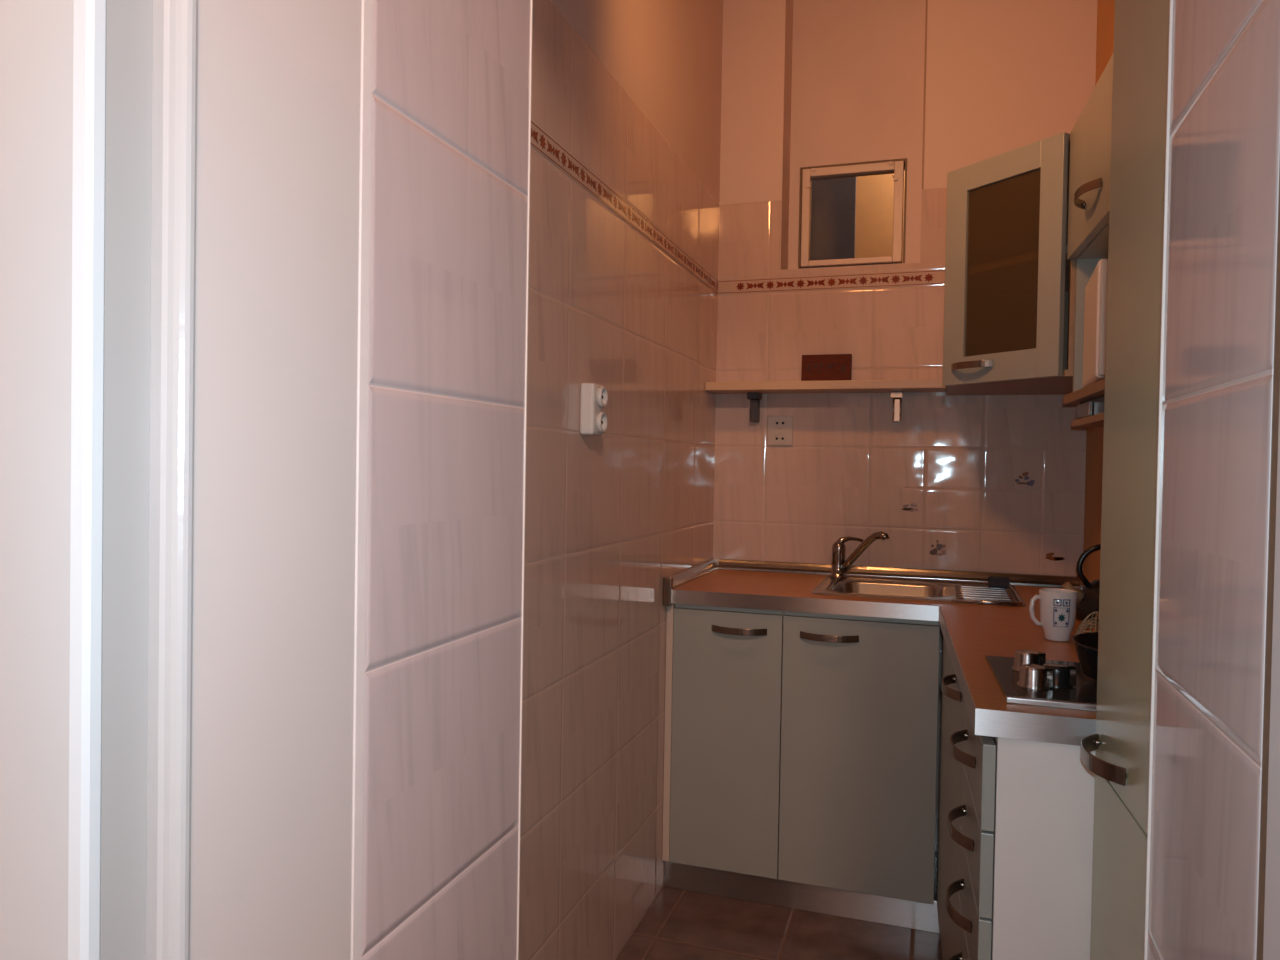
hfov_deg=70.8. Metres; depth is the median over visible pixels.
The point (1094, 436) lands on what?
wall
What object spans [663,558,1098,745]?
countertop
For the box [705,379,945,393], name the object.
wall shelf
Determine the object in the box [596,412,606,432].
socket
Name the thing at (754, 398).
shelf bracket
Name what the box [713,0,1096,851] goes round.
wall
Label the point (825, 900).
plinth
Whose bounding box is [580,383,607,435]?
double socket
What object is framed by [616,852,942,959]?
floor
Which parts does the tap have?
lever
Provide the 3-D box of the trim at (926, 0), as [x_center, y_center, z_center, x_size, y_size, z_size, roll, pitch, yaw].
[0.881,-1.324,2.776,0.006,0.849,0.005,1,1,18]
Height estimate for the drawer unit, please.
0.804 m
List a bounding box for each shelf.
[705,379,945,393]
[969,245,1069,295]
[1071,394,1104,426]
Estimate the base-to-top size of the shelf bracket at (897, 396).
0.093 m
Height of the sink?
0.148 m
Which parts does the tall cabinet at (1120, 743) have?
handle, door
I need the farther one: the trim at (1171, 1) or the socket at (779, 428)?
the socket at (779, 428)
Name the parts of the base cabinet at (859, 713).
handle, rail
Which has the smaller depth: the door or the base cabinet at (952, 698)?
the door
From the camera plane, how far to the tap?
2.76 m
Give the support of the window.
in the wall at (978, 483)
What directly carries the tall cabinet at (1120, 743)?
on the floor
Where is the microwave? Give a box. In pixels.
[1082,259,1107,387]
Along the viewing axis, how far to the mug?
1.81 m
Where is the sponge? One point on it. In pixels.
(993, 581)
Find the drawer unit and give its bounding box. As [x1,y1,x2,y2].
[946,699,1094,959]
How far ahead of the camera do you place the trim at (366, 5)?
0.77 m
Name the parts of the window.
pane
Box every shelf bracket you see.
[747,392,761,421]
[890,391,903,421]
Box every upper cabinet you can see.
[943,132,1075,395]
[1063,52,1113,404]
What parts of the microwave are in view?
panel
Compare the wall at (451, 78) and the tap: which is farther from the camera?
the tap
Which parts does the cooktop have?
knob, knob, knob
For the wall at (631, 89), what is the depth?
2.05 m
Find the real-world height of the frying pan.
0.078 m
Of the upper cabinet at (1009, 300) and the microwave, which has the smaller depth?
the microwave
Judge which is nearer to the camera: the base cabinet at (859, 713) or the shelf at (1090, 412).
the shelf at (1090, 412)
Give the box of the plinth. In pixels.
[664,861,939,932]
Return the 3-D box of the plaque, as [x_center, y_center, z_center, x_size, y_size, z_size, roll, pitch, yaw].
[0.593,-0.352,2.866,0.156,0.095,0.022,1,1,18]
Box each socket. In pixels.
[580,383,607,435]
[596,387,607,406]
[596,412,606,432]
[767,416,792,445]
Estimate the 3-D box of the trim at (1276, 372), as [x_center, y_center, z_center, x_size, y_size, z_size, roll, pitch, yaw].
[0.402,0.083,0.559,0.019,2.200,0.012,1,1,18]
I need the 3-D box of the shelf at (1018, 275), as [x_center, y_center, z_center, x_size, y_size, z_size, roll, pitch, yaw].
[1.052,-0.563,2.445,0.362,0.018,0.516,1,1,18]
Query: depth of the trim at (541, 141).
2.00 m
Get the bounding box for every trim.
[350,0,372,959]
[517,0,532,959]
[531,120,718,293]
[719,270,944,293]
[922,0,927,188]
[1144,0,1172,959]
[1256,164,1279,959]
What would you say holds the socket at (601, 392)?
attached to the double socket at (593, 397)
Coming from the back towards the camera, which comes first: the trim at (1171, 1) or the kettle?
the kettle
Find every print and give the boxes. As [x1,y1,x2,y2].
[901,503,917,510]
[930,543,942,554]
[1015,476,1034,485]
[1045,552,1064,560]
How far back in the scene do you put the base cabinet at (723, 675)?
2.44 m
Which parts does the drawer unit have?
handle, handle, handle, handle, drawer, drawer, drawer, drawer, panel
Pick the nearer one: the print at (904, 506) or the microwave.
the microwave
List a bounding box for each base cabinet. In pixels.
[662,604,783,878]
[778,611,939,903]
[937,637,962,959]
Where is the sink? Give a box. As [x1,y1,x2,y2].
[811,575,1025,625]
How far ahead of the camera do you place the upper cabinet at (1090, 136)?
1.94 m
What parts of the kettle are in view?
spout, handle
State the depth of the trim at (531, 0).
1.07 m
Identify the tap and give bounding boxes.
[829,531,889,578]
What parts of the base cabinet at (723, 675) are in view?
filler panel, rail, handle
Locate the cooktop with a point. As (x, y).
(1027, 678)
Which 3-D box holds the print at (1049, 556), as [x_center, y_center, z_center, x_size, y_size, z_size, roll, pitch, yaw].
[1.234,0.228,2.676,0.054,0.024,0.001,1,1,18]
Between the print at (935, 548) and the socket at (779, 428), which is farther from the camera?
the socket at (779, 428)
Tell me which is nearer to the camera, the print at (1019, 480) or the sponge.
the sponge
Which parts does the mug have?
handle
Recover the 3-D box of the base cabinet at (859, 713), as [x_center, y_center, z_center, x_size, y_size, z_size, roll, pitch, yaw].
[0.638,0.708,2.564,0.395,0.722,0.547,1,1,18]
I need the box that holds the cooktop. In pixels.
[985,650,1096,710]
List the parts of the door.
casing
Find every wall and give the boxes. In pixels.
[362,0,1279,959]
[519,0,722,959]
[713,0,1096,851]
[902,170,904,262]
[1083,0,1114,585]
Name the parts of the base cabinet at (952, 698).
handle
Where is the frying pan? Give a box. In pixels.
[1072,632,1097,679]
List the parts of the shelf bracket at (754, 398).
bracket stem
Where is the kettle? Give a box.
[1062,544,1100,622]
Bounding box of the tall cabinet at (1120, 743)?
[1081,0,1169,959]
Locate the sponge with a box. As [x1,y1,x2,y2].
[988,576,1009,587]
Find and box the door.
[0,0,1279,959]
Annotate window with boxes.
[798,159,906,268]
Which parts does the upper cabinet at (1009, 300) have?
handle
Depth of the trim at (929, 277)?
2.87 m
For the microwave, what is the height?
0.246 m
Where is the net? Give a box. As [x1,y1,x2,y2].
[1075,611,1098,634]
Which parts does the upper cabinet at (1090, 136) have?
handle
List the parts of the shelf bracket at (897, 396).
rod, stem, rod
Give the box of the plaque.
[801,354,851,380]
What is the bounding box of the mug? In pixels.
[1029,588,1077,641]

